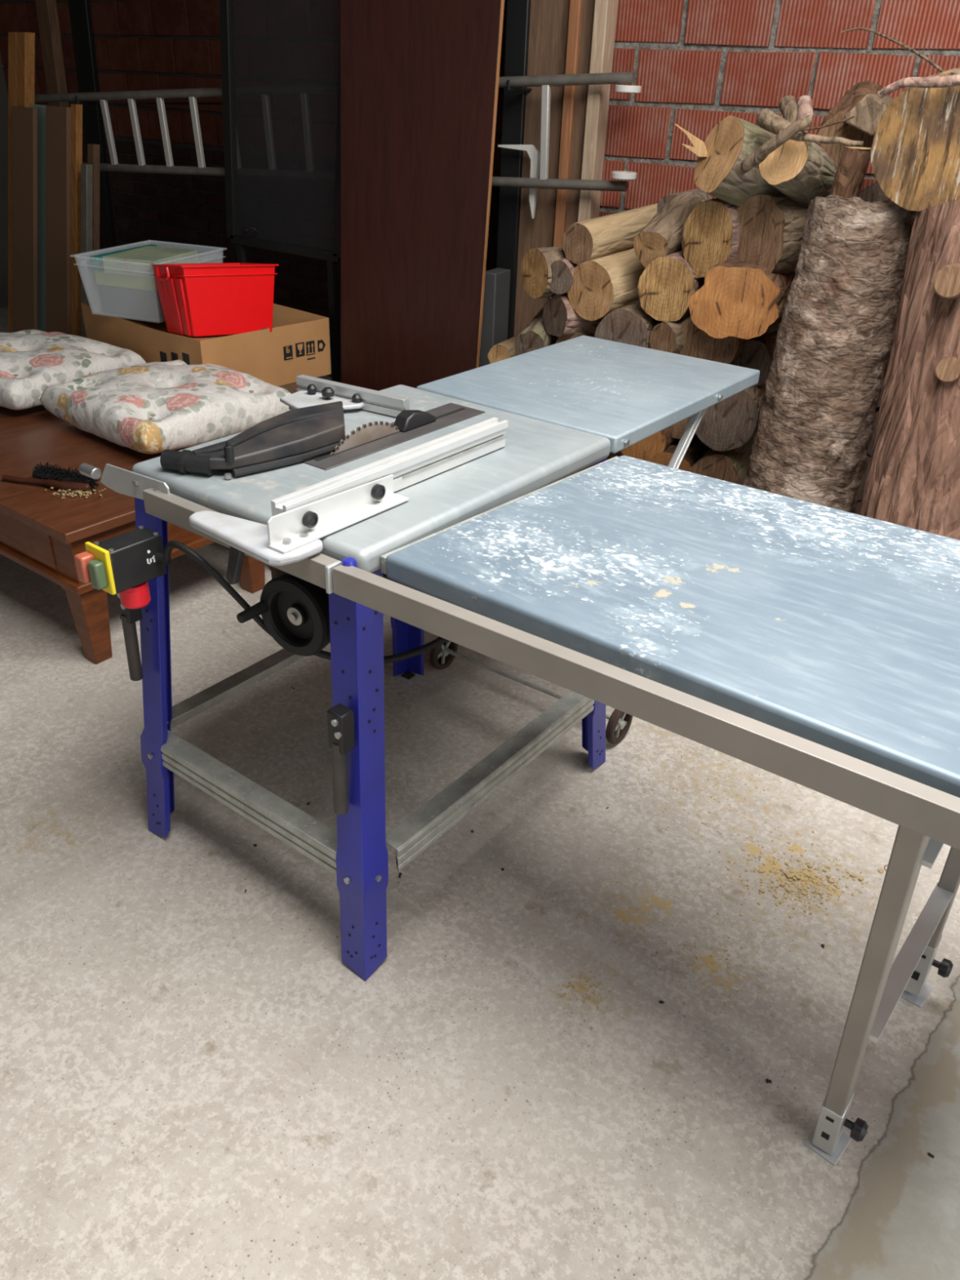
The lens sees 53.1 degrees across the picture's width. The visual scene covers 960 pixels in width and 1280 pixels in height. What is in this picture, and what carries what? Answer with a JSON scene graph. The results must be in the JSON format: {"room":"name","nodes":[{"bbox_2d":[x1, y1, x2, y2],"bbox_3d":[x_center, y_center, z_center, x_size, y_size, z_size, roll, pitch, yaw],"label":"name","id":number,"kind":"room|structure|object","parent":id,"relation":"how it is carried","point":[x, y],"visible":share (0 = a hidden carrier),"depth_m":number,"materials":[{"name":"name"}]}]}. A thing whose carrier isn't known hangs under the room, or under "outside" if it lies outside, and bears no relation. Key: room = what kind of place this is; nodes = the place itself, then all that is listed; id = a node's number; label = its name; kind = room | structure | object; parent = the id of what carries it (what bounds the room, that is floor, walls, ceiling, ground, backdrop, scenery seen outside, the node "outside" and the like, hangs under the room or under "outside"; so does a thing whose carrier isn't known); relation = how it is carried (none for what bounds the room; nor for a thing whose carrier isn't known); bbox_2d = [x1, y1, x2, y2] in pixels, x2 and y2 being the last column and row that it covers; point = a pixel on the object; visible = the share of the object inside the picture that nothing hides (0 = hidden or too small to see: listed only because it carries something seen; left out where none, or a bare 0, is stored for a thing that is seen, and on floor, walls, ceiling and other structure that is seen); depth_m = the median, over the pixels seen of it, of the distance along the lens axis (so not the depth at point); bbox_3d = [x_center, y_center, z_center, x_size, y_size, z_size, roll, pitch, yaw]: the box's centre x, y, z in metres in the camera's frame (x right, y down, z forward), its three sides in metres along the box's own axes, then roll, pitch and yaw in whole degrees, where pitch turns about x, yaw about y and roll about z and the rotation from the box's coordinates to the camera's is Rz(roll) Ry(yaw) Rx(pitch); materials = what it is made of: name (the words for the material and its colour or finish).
{"room":"garage","nodes":[
{"label":"garage","id":0,"kind":"room"},
{"bbox_2d":[0,52,8,307],"bbox_3d":[-5.138,-2.330,3.726,0.100,2.850,7.250,23,36,31],"label":"wall","id":1,"kind":"structure","parent":0,"point":[3,90],"depth_m":6.33,"materials":[{"name":"grey paint"}]},
{"bbox_2d":[0,0,506,376],"bbox_3d":[-1.028,-2.797,4.827,5.001,2.816,0.033,23,36,31],"label":"wall","id":2,"kind":"structure","parent":0,"point":[315,60],"depth_m":5.17,"materials":[{"name":"red brick"}]},
{"bbox_2d":[0,0,505,376],"bbox_3d":[-0.972,-2.842,4.885,5.000,2.850,0.190,23,36,31],"label":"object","id":3,"kind":"structure","parent":2,"relation":"attached to","point":[209,148],"depth_m":5.24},
{"bbox_2d":[0,306,959,1279],"bbox_3d":[-1.249,0.406,2.242,9.400,0.100,7.800,23,36,31],"label":"floor","id":4,"kind":"structure","parent":0,"point":[197,1082],"depth_m":1.76,"materials":[{"name":"concrete"}]},
{"bbox_2d":[8,31,16,333],"bbox_3d":[-2.169,-1.918,4.495,0.674,1.567,0.045,23,36,31],"label":"stud","id":5,"kind":"object","parent":4,"relation":"on","point":[11,35],"visible":0.27,"depth_m":4.23,"materials":[{"name":"brown wood"}]},
{"bbox_2d":[12,106,37,332],"bbox_3d":[-2.133,-1.758,4.490,0.662,1.299,0.020,23,36,31],"label":"wooden plank","id":6,"kind":"object","parent":4,"relation":"on","point":[24,119],"visible":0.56,"depth_m":4.33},
{"bbox_2d":[16,31,35,107],"bbox_3d":[-2.112,-1.894,4.458,0.659,1.568,0.045,23,36,31],"label":"stud","id":7,"kind":"object","parent":4,"relation":"on","point":[25,42],"visible":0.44,"depth_m":3.98,"materials":[{"name":"brown wood"}]},
{"bbox_2d":[29,103,46,331],"bbox_3d":[-2.054,-1.758,4.485,0.647,1.310,0.008,23,36,31],"label":"plank","id":8,"kind":"object","parent":4,"relation":"on","point":[41,108],"visible":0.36,"depth_m":4.33,"materials":[{"name":"brown wood"}]},
{"bbox_2d":[35,0,69,106],"bbox_3d":[-2.077,-2.586,4.761,0.236,1.837,0.050,23,36,31],"label":"beam","id":9,"kind":"structure","parent":4,"relation":"on","point":[46,10],"depth_m":4.58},
{"bbox_2d":[45,105,71,334],"bbox_3d":[-1.919,-1.681,4.361,0.600,1.312,0.020,23,36,31],"label":"wooden plank","id":10,"kind":"object","parent":4,"relation":"on","point":[58,118],"visible":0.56,"depth_m":4.20,"materials":[{"name":"wood"}]},
{"bbox_2d":[71,103,82,336],"bbox_3d":[-1.815,-1.659,4.318,0.453,1.324,0.030,23,36,31],"label":"strip","id":11,"kind":"object","parent":4,"relation":"on","point":[76,109],"visible":0.54,"depth_m":4.14,"materials":[{"name":"brown wood"}]},
{"bbox_2d":[80,164,93,337],"bbox_3d":[-1.768,-1.533,4.318,0.373,1.110,0.030,23,36,31],"label":"wooden plank","id":12,"kind":"object","parent":4,"relation":"on","point":[86,170],"visible":0.56,"depth_m":4.12,"materials":[{"name":"wood"}]},
{"bbox_2d":[67,0,116,253],"bbox_3d":[-2.049,-2.737,5.084,0.313,2.217,0.030,23,36,31],"label":"plank","id":13,"kind":"object","parent":4,"relation":"on","point":[80,11],"visible":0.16,"depth_m":5.00,"materials":[{"name":"black paint"}]},
{"bbox_2d":[87,143,99,301],"bbox_3d":[-1.760,-1.604,4.372,0.391,1.179,0.030,23,36,31],"label":"strip","id":14,"kind":"object","parent":4,"relation":"on","point":[93,149],"visible":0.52,"depth_m":4.13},
{"bbox_2d":[0,405,265,664],"bbox_3d":[-1.401,-0.446,3.165,1.355,0.425,0.695,23,36,31],"label":"coffee table","id":15,"kind":"object","parent":4,"relation":"on","point":[42,531],"visible":0.54,"depth_m":2.70,"materials":[{"name":"brown wood"}]},
{"bbox_2d":[1,462,100,492],"bbox_3d":[-1.216,-0.465,2.749,0.289,0.063,0.095,11,32,15],"label":"brush","id":16,"kind":"object","parent":15,"relation":"on","point":[53,477],"visible":1,"depth_m":2.73,"materials":[{"name":"brown wood"}]},
{"bbox_2d":[0,329,146,409],"bbox_3d":[-1.666,-1.007,3.521,0.650,0.152,0.571,19,34,26],"label":"seat cushion","id":17,"kind":"object","parent":15,"relation":"on","point":[32,361],"visible":0.84,"depth_m":3.37,"materials":[{"name":"fabric"}]},
{"bbox_2d":[44,485,105,498],"bbox_3d":[-1.138,-0.420,2.704,0.172,0.015,0.121,23,36,31],"label":"clump","id":18,"kind":"object","parent":15,"relation":"on","point":[79,492],"visible":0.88,"depth_m":2.69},
{"bbox_2d":[40,359,291,453],"bbox_3d":[-1.034,-0.799,3.208,0.611,0.153,0.591,25,37,33],"label":"seat cushion","id":19,"kind":"object","parent":15,"relation":"on","point":[154,407],"visible":0.95,"depth_m":3.05,"materials":[{"name":"fabric"}]},
{"bbox_2d":[219,0,341,382],"bbox_3d":[-0.692,-2.026,3.503,0.864,2.858,0.052,23,36,31],"label":"panel frame","id":20,"kind":"object","parent":4,"relation":"on","point":[226,6],"visible":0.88,"depth_m":3.77,"materials":[{"name":"black paint"}]},
{"bbox_2d":[270,382,298,567],"bbox_3d":[-1.008,-0.746,3.705,1.430,0.425,0.705,23,36,31],"label":"coffee table","id":21,"kind":"object","parent":4,"relation":"on","point":[291,388],"visible":0.02,"depth_m":3.68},
{"bbox_2d":[80,300,331,386],"bbox_3d":[-1.092,-1.204,3.839,0.817,0.222,0.588,26,38,34],"label":"cardboard box","id":22,"kind":"object","parent":21,"relation":"on","point":[298,343],"visible":0.59,"depth_m":3.65,"materials":[{"name":"cardboard"}]},
{"bbox_2d":[182,352,190,364],"bbox_3d":[-1.060,-1.007,3.467,0.042,0.052,0.001,26,38,34],"label":"print","id":23,"kind":"object","parent":22,"relation":"attached to","point":[185,356],"depth_m":3.46},
{"bbox_2d":[147,262,279,336],"bbox_3d":[-0.975,-1.264,3.540,0.378,0.286,0.306,-20,37,-33],"label":"crate","id":24,"kind":"object","parent":22,"relation":"on","point":[205,299],"visible":1,"depth_m":3.43,"materials":[{"name":"red plastic"}]},
{"bbox_2d":[283,345,293,360],"bbox_3d":[-0.731,-1.094,3.663,0.001,0.052,0.042,26,38,34],"label":"print","id":25,"kind":"object","parent":22,"relation":"on","point":[287,349],"depth_m":3.66},
{"bbox_2d":[295,342,305,357],"bbox_3d":[-0.692,-1.118,3.700,0.001,0.052,0.042,26,38,34],"label":"print","id":26,"kind":"object","parent":22,"relation":"attached to","point":[300,346],"depth_m":3.70},
{"bbox_2d":[306,340,315,355],"bbox_3d":[-0.658,-1.134,3.735,0.001,0.052,0.042,26,38,34],"label":"print","id":27,"kind":"object","parent":22,"relation":"on","point":[310,344],"depth_m":3.73},
{"bbox_2d":[317,339,325,351],"bbox_3d":[-0.621,-1.155,3.771,0.001,0.044,0.040,26,38,34],"label":"print","id":28,"kind":"object","parent":22,"relation":"attached to","point":[321,343],"depth_m":3.77},
{"bbox_3d":[-1.271,-1.405,3.758,0.487,0.215,0.548,23,36,31],"label":"tub","id":29,"kind":"object","parent":22,"relation":"on","visible":0},
{"bbox_2d":[100,284,164,319],"bbox_3d":[-1.272,-1.360,3.784,0.250,0.100,0.330,13,32,17],"label":"game box","id":30,"kind":"object","parent":29,"relation":"in","point":[117,300],"visible":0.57,"depth_m":3.65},
{"bbox_2d":[93,270,157,290],"bbox_3d":[-1.279,-1.428,3.749,0.260,0.050,0.340,13,32,17],"label":"game box","id":31,"kind":"object","parent":30,"relation":"on","point":[146,283],"visible":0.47,"depth_m":3.61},
{"bbox_2d":[89,244,157,271],"bbox_3d":[-1.385,-1.496,3.757,0.035,0.050,0.360,13,32,17],"label":"folder","id":32,"kind":"object","parent":31,"relation":"on","point":[96,261],"visible":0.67,"depth_m":3.62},
{"bbox_2d":[102,245,199,277],"bbox_3d":[-1.254,-1.449,3.677,0.220,0.058,0.300,10,31,13],"label":"picture book","id":33,"kind":"object","parent":31,"relation":"on","point":[135,262],"visible":0.77,"depth_m":3.58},
{"bbox_2d":[340,0,504,391],"bbox_3d":[-0.235,-1.530,3.370,0.656,2.167,0.055,15,33,21],"label":"leaning board","id":34,"kind":"object","parent":4,"relation":"on","point":[420,78],"visible":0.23,"depth_m":3.32,"materials":[{"name":"wood"}]},
{"bbox_2d":[479,267,510,367],"bbox_3d":[0.045,-0.982,3.744,0.059,0.864,0.120,17,33,23],"label":"board","id":35,"kind":"object","parent":4,"relation":"on","point":[497,281],"visible":0.36,"depth_m":3.56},
{"bbox_2d":[496,0,531,339],"bbox_3d":[0.123,-1.908,3.365,0.082,2.850,0.030,17,33,23],"label":"steel post","id":36,"kind":"object","parent":4,"relation":"on","point":[518,11],"visible":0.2,"depth_m":3.42,"materials":[{"name":"black paint"}]},
{"bbox_2d":[497,144,539,218],"bbox_3d":[0.133,-1.639,3.431,0.159,0.236,0.020,17,33,23],"label":"shelf bracket","id":37,"kind":"object","parent":36,"relation":"attached to","point":[534,154],"visible":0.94,"depth_m":3.38,"materials":[{"name":"white metal"}]},
{"bbox_2d":[74,335,959,1165],"bbox_3d":[0.335,0.017,2.009,1.717,0.915,1.659,23,36,31],"label":"saw","id":38,"kind":"object","parent":4,"relation":"on","point":[816,647],"depth_m":1.56,"materials":[{"name":"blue metal"}]},
{"bbox_2d":[84,542,116,595],"bbox_3d":[-0.645,-0.122,1.635,0.060,0.081,0.008,23,36,31],"label":"switch plate","id":39,"kind":"object","parent":38,"relation":"attached to","point":[104,557],"depth_m":1.62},
{"bbox_2d":[146,550,155,564],"bbox_3d":[-0.573,-0.146,1.677,0.001,0.026,0.019,23,36,31],"label":"print","id":40,"kind":"object","parent":38,"relation":"attached to","point":[150,553],"depth_m":1.68},
{"bbox_2d":[280,374,409,417],"bbox_3d":[-0.303,-0.516,2.056,0.202,0.042,0.272,-18,36,-30],"label":"gauge","id":41,"kind":"object","parent":38,"relation":"on","point":[311,391],"visible":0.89,"depth_m":2.05,"materials":[{"name":"metal"}]},
{"bbox_2d":[188,417,507,584],"bbox_3d":[-0.196,-0.259,1.705,0.240,0.148,0.640,23,36,31],"label":"fence","id":42,"kind":"object","parent":38,"relation":"on","point":[299,518],"visible":1,"depth_m":1.54,"materials":[{"name":"metal"}]},
{"bbox_2d":[514,0,569,336],"bbox_3d":[0.231,-1.892,3.345,0.146,2.850,0.050,17,33,23],"label":"plank","id":43,"kind":"object","parent":4,"relation":"on","point":[548,19],"visible":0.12,"depth_m":3.37,"materials":[{"name":"wood"}]},
{"bbox_2d":[549,0,582,299],"bbox_3d":[0.315,-1.849,3.278,0.038,2.850,0.070,17,33,23],"label":"plank","id":44,"kind":"object","parent":4,"relation":"on","point":[575,6],"visible":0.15,"depth_m":3.28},
{"bbox_2d":[565,0,595,230],"bbox_3d":[0.350,-1.844,3.272,0.047,2.850,0.050,17,33,23],"label":"plank","id":45,"kind":"object","parent":4,"relation":"on","point":[588,7],"visible":0.15,"depth_m":3.27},
{"bbox_2d":[577,0,617,222],"bbox_3d":[0.398,-1.818,3.230,0.046,2.850,0.090,17,33,23],"label":"plank","id":46,"kind":"object","parent":4,"relation":"on","point":[605,15],"visible":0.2,"depth_m":3.22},
{"bbox_2d":[528,733,884,1011],"bbox_3d":[0.567,0.426,2.226,0.787,0.007,1.183,8,31,10],"label":"sawdust","id":47,"kind":"object","parent":4,"relation":"on","point":[789,876],"visible":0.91,"depth_m":2.06},
{"bbox_2d":[742,194,915,513],"bbox_3d":[0.899,-0.522,2.625,0.319,1.258,0.508,15,33,21],"label":"trunk","id":48,"kind":"object","parent":4,"relation":"on","point":[834,340],"visible":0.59,"depth_m":2.44,"materials":[{"name":"grey plant"}]},
{"bbox_2d":[829,146,871,198],"bbox_3d":[0.927,-1.149,2.434,0.090,0.178,0.072,23,36,31],"label":"log","id":49,"kind":"object","parent":48,"relation":"on","point":[854,162],"visible":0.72,"depth_m":2.39,"materials":[{"name":"brown wood"}]},
{"bbox_2d":[859,199,959,540],"bbox_3d":[1.108,-0.359,2.352,0.383,1.308,0.645,1,30,-2],"label":"trunk","id":50,"kind":"object","parent":4,"relation":"on","point":[913,480],"visible":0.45,"depth_m":2.22,"materials":[{"name":"red plant"}]},
{"bbox_2d":[870,67,959,211],"bbox_3d":[1.116,-1.188,2.277,0.286,0.296,0.350,21,35,28],"label":"log","id":51,"kind":"object","parent":50,"relation":"on","point":[915,150],"visible":0.88,"depth_m":2.18,"materials":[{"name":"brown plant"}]},
{"bbox_2d":[841,26,944,72],"bbox_3d":[1.080,-1.515,2.478,0.045,0.120,0.451,-8,32,-17],"label":"branch","id":52,"kind":"object","parent":51,"relation":"on","point":[938,68],"visible":0.88,"depth_m":2.48,"materials":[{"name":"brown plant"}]},
{"bbox_2d":[877,73,959,98],"bbox_3d":[0.966,-1.207,2.092,0.190,0.055,0.034,20,35,27],"label":"branch","id":53,"kind":"object","parent":51,"relation":"on","point":[953,80],"visible":1,"depth_m":2.08,"materials":[{"name":"beige plant"}]},
{"bbox_3d":[0.942,-0.420,3.530,0.180,0.180,0.272,17,33,23],"label":"log","id":54,"kind":"object","parent":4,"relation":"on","visible":0},
{"bbox_3d":[0.868,-0.576,3.489,0.185,0.181,0.272,17,33,23],"label":"log","id":55,"kind":"object","parent":54,"relation":"on","visible":0},
{"bbox_2d":[649,432,719,471],"bbox_3d":[0.683,-0.599,3.167,0.159,0.142,0.342,17,33,23],"label":"log","id":56,"kind":"object","parent":55,"relation":"on","point":[697,448],"visible":0.23,"depth_m":3.04,"materials":[{"name":"brown wood"}]},
{"bbox_2d":[620,426,677,462],"bbox_3d":[0.588,-0.707,3.166,0.168,0.169,0.342,17,33,23],"label":"log","id":57,"kind":"object","parent":56,"relation":"on","point":[647,448],"visible":0.27,"depth_m":3.04,"materials":[{"name":"wood"}]},
{"bbox_2d":[671,417,689,439],"bbox_3d":[0.704,-0.768,3.137,0.129,0.141,0.342,17,33,23],"label":"log","id":58,"kind":"object","parent":56,"relation":"on","point":[677,429],"visible":0.14,"depth_m":3.02,"materials":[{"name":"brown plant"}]},
{"bbox_3d":[0.717,-0.872,3.097,0.173,0.155,0.342,17,33,23],"label":"log","id":59,"kind":"object","parent":58,"relation":"on","visible":0},
{"bbox_2d":[649,315,690,354],"bbox_3d":[0.661,-0.927,2.925,0.302,0.122,0.109,-19,36,-32],"label":"log","id":60,"kind":"object","parent":59,"relation":"on","point":[666,336],"visible":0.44,"depth_m":2.83,"materials":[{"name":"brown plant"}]},
{"bbox_2d":[637,248,705,321],"bbox_3d":[0.611,-1.093,2.921,0.178,0.188,0.342,16,33,22],"label":"log","id":61,"kind":"object","parent":60,"relation":"on","point":[665,286],"visible":0.69,"depth_m":2.79,"materials":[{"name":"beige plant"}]},
{"bbox_2d":[633,193,702,267],"bbox_3d":[0.556,-1.206,2.837,0.130,0.190,0.268,22,36,30],"label":"log","id":62,"kind":"object","parent":61,"relation":"on","point":[662,236],"visible":0.81,"depth_m":2.77,"materials":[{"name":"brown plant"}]},
{"bbox_2d":[657,188,711,212],"bbox_3d":[0.644,-1.361,3.018,0.100,0.087,0.252,17,33,23],"label":"log","id":63,"kind":"object","parent":62,"relation":"on","point":[703,195],"visible":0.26,"depth_m":2.99,"materials":[{"name":"wood"}]},
{"bbox_2d":[678,316,746,364],"bbox_3d":[0.742,-0.934,2.929,0.186,0.169,0.342,17,33,23],"label":"log","id":64,"kind":"object","parent":59,"relation":"on","point":[698,344],"visible":0.46,"depth_m":2.80,"materials":[{"name":"wood"}]},
{"bbox_2d":[688,254,795,339],"bbox_3d":[0.775,-0.993,2.757,0.260,0.200,0.342,17,33,23],"label":"log","id":65,"kind":"object","parent":64,"relation":"on","point":[735,300],"visible":0.73,"depth_m":2.62,"materials":[{"name":"wood"}]},
{"bbox_2d":[681,198,784,278],"bbox_3d":[0.748,-1.164,2.771,0.302,0.220,0.179,-23,38,-36],"label":"log","id":66,"kind":"object","parent":65,"relation":"on","point":[707,240],"visible":0.53,"depth_m":2.67,"materials":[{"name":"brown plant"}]},
{"bbox_2d":[694,115,804,218],"bbox_3d":[0.753,-1.270,2.610,0.328,0.267,0.174,-10,33,-21],"label":"log","id":67,"kind":"object","parent":66,"relation":"on","point":[733,139],"visible":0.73,"depth_m":2.53,"materials":[{"name":"wood"}]},
{"bbox_2d":[675,124,707,156],"bbox_3d":[0.569,-1.342,2.584,0.102,0.074,0.015,17,33,23],"label":"wood splinter","id":68,"kind":"object","parent":67,"relation":"on","point":[699,148],"visible":1,"depth_m":2.58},
{"bbox_2d":[728,193,808,273],"bbox_3d":[0.870,-1.144,2.688,0.328,0.222,0.205,-19,37,-32],"label":"log","id":69,"kind":"object","parent":65,"relation":"on","point":[762,222],"visible":0.52,"depth_m":2.57,"materials":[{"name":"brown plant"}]},
{"bbox_2d":[759,132,837,204],"bbox_3d":[0.846,-1.222,2.510,0.129,0.204,0.308,25,37,34],"label":"log","id":70,"kind":"object","parent":69,"relation":"on","point":[786,162],"visible":0.76,"depth_m":2.42,"materials":[{"name":"wood"}]},
{"bbox_2d":[734,115,812,175],"bbox_3d":[0.711,-1.210,2.356,0.182,0.142,0.064,27,38,35],"label":"branch","id":71,"kind":"object","parent":70,"relation":"on","point":[745,165],"visible":1,"depth_m":2.33,"materials":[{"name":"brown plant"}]},
{"bbox_2d":[756,108,802,134],"bbox_3d":[0.750,-1.290,2.405,0.122,0.065,0.057,28,39,36],"label":"branch","id":72,"kind":"object","parent":70,"relation":"on","point":[766,119],"visible":0.66,"depth_m":2.40,"materials":[{"name":"grey plant"}]},
{"bbox_2d":[778,95,797,123],"bbox_3d":[0.781,-1.313,2.423,0.052,0.104,0.091,2,30,0],"label":"branch","id":73,"kind":"object","parent":70,"relation":"on","point":[787,104],"visible":0.48,"depth_m":2.40,"materials":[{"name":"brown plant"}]},
{"bbox_2d":[795,95,813,133],"bbox_3d":[0.804,-1.307,2.394,0.044,0.087,0.078,6,31,7],"label":"branch","id":74,"kind":"object","parent":70,"relation":"on","point":[804,105],"visible":0.63,"depth_m":2.38,"materials":[{"name":"beige plant"}]},
{"bbox_2d":[778,129,863,146],"bbox_3d":[0.818,-1.208,2.314,0.204,0.026,0.030,21,35,29],"label":"branch","id":75,"kind":"object","parent":70,"relation":"on","point":[798,136],"visible":0.82,"depth_m":2.30,"materials":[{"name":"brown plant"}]},
{"bbox_2d":[800,115,854,131],"bbox_3d":[0.839,-1.249,2.326,0.122,0.040,0.006,17,34,24],"label":"branch","id":76,"kind":"object","parent":70,"relation":"on","point":[853,117],"visible":0.93,"depth_m":2.33,"materials":[{"name":"brown plant"}]},
{"bbox_2d":[817,80,883,168],"bbox_3d":[1.018,-1.381,2.593,0.181,0.227,0.324,14,32,20],"label":"log","id":77,"kind":"object","parent":70,"relation":"on","point":[858,91],"visible":0.32,"depth_m":2.50,"materials":[{"name":"wood"}]},
{"bbox_2d":[841,93,894,136],"bbox_3d":[1.034,-1.374,2.514,0.114,0.093,0.300,17,33,23],"label":"wedge","id":78,"kind":"object","parent":77,"relation":"on","point":[868,113],"visible":0.5,"depth_m":2.40,"materials":[{"name":"brown wood"}]},
{"bbox_2d":[688,430,757,484],"bbox_3d":[0.801,-0.567,3.085,0.177,0.165,0.342,17,33,23],"label":"log","id":79,"kind":"object","parent":56,"relation":"on","point":[731,465],"visible":0.37,"depth_m":2.94,"materials":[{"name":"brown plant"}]},
{"bbox_3d":[1.028,-0.529,3.415,0.179,0.183,0.272,17,33,23],"label":"log","id":80,"kind":"object","parent":54,"relation":"on","visible":0},
{"bbox_3d":[1.109,-0.643,3.300,0.180,0.182,0.272,17,33,23],"label":"log","id":81,"kind":"object","parent":80,"relation":"on","visible":0},
{"bbox_3d":[1.194,-0.750,3.187,0.179,0.175,0.272,17,33,23],"label":"log","id":82,"kind":"object","parent":81,"relation":"on","visible":0},
{"bbox_3d":[1.121,-0.907,3.145,0.184,0.183,0.272,17,33,23],"label":"log","id":83,"kind":"object","parent":82,"relation":"on","visible":0},
{"bbox_3d":[1.048,-1.062,3.103,0.179,0.181,0.272,17,33,23],"label":"log","id":84,"kind":"object","parent":83,"relation":"on","visible":0},
{"bbox_3d":[1.132,-1.173,2.988,0.185,0.183,0.272,17,33,23],"label":"log","id":85,"kind":"object","parent":84,"relation":"on","visible":0},
{"bbox_2d":[857,182,893,202],"bbox_3d":[1.217,-1.284,2.873,0.181,0.178,0.272,17,33,23],"label":"log","id":86,"kind":"object","parent":85,"relation":"on","point":[873,192],"visible":0.09,"depth_m":2.75,"materials":[{"name":"wood"}]},
{"bbox_3d":[1.414,-0.276,3.315,0.183,0.179,0.272,17,33,23],"label":"log","id":87,"kind":"object","parent":4,"relation":"on","visible":0},
{"bbox_2d":[855,499,862,515],"bbox_3d":[1.342,-0.431,3.273,0.182,0.178,0.272,17,33,23],"label":"log","id":88,"kind":"object","parent":87,"relation":"on","point":[859,502],"visible":0.02,"depth_m":3.16,"materials":[{"name":"wood"}]},
{"bbox_2d":[857,452,871,500],"bbox_3d":[1.269,-0.593,3.228,0.177,0.178,0.272,17,33,23],"label":"log","id":89,"kind":"object","parent":88,"relation":"on","point":[864,477],"visible":0.06,"depth_m":3.11,"materials":[{"name":"wood"}]},
{"bbox_3d":[1.426,-0.544,3.158,0.177,0.175,0.272,17,33,23],"label":"log","id":90,"kind":"object","parent":88,"relation":"on","visible":0},
{"bbox_2d":[866,406,879,456],"bbox_3d":[1.355,-0.699,3.115,0.178,0.179,0.272,17,33,23],"label":"log","id":91,"kind":"object","parent":90,"relation":"on","point":[870,446],"visible":0.07,"depth_m":3.04,"materials":[{"name":"brown wood"}]},
{"bbox_2d":[688,381,764,451],"bbox_3d":[0.789,-0.732,2.973,0.206,0.205,0.342,15,33,20],"label":"log","id":92,"kind":"object","parent":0,"point":[728,424],"visible":0.58,"depth_m":2.84,"materials":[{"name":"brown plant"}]},
{"bbox_2d":[729,329,777,386],"bbox_3d":[0.857,-0.873,2.944,0.145,0.144,0.282,17,33,23],"label":"log","id":93,"kind":"object","parent":92,"relation":"on","point":[757,353],"visible":0.4,"depth_m":2.82,"materials":[{"name":"wood"}]},
{"bbox_2d":[599,0,959,248],"bbox_3d":[2.311,-1.272,2.430,4.903,2.856,0.034,17,33,23],"label":"wall","id":94,"kind":"structure","parent":0,"point":[762,79],"depth_m":3.03,"materials":[{"name":"red brick"}]},
{"bbox_2d":[34,71,641,191],"bbox_3d":[-0.572,-2.116,3.976,2.936,0.468,1.149,23,36,31],"label":"ladder","id":95,"kind":"object","parent":94,"relation":"hanging from","point":[545,82],"visible":0.74,"depth_m":3.75,"materials":[{"name":"metal"}]},
{"bbox_2d":[599,0,959,213],"bbox_3d":[2.355,-1.311,2.499,4.897,2.850,0.192,17,33,23],"label":"mortar joints","id":96,"kind":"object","parent":94,"relation":"attached to","point":[725,49],"depth_m":3.08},
{"bbox_3d":[0.230,-0.867,3.339,0.152,0.153,0.282,17,33,23],"label":"log","id":97,"kind":"object","parent":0,"visible":0},
{"bbox_2d":[487,335,516,363],"bbox_3d":[0.113,-1.004,3.348,0.090,0.090,0.202,17,33,23],"label":"log","id":98,"kind":"object","parent":97,"relation":"on","point":[505,349],"visible":0.5,"depth_m":3.27,"materials":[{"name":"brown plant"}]},
{"bbox_3d":[0.329,-0.853,3.284,0.174,0.176,0.282,17,33,23],"label":"log","id":99,"kind":"object","parent":97,"relation":"on","visible":0},
{"bbox_2d":[514,297,558,355],"bbox_3d":[0.220,-1.036,3.207,0.103,0.183,0.357,13,32,17],"label":"log","id":100,"kind":"object","parent":99,"relation":"on","point":[535,336],"visible":0.54,"depth_m":3.08,"materials":[{"name":"wood"}]},
{"bbox_2d":[555,332,595,343],"bbox_3d":[0.368,-0.998,3.192,0.112,0.117,0.342,17,33,23],"label":"log","id":101,"kind":"object","parent":99,"relation":"on","point":[562,339],"visible":0.1,"depth_m":3.05,"materials":[{"name":"brown wood"}]},
{"bbox_2d":[542,293,637,337],"bbox_3d":[0.363,-1.052,3.087,0.302,0.139,0.135,-16,35,-28],"label":"log","id":102,"kind":"object","parent":101,"relation":"on","point":[559,317],"visible":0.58,"depth_m":3.01,"materials":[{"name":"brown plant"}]},
{"bbox_2d":[546,257,577,293],"bbox_3d":[0.313,-1.172,3.050,0.090,0.104,0.302,17,33,23],"label":"log","id":103,"kind":"object","parent":102,"relation":"on","point":[562,278],"visible":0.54,"depth_m":2.93,"materials":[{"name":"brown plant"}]},
{"bbox_2d":[521,246,613,298],"bbox_3d":[0.295,-1.177,3.061,0.302,0.150,0.150,-17,35,-29],"label":"log","id":104,"kind":"object","parent":102,"relation":"on","point":[536,263],"visible":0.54,"depth_m":2.97,"materials":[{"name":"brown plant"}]},
{"bbox_3d":[0.480,-0.832,3.202,0.160,0.162,0.282,17,33,23],"label":"log","id":105,"kind":"object","parent":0,"visible":0},
{"bbox_2d":[594,299,662,348],"bbox_3d":[0.506,-0.985,3.048,0.173,0.179,0.342,17,33,23],"label":"log","id":106,"kind":"object","parent":105,"relation":"on","point":[620,325],"visible":0.44,"depth_m":2.90,"materials":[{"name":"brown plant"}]},
{"bbox_2d":[567,248,645,320],"bbox_3d":[0.440,-1.126,3.020,0.168,0.189,0.350,23,36,32],"label":"log","id":107,"kind":"object","parent":106,"relation":"on","point":[591,295],"visible":0.82,"depth_m":2.91,"materials":[{"name":"brown wood"}]},
{"bbox_2d":[561,203,657,264],"bbox_3d":[0.474,-1.300,3.058,0.117,0.149,0.558,26,38,34],"label":"log","id":108,"kind":"object","parent":107,"relation":"on","point":[586,240],"visible":0.78,"depth_m":2.91,"materials":[{"name":"brown wood"}]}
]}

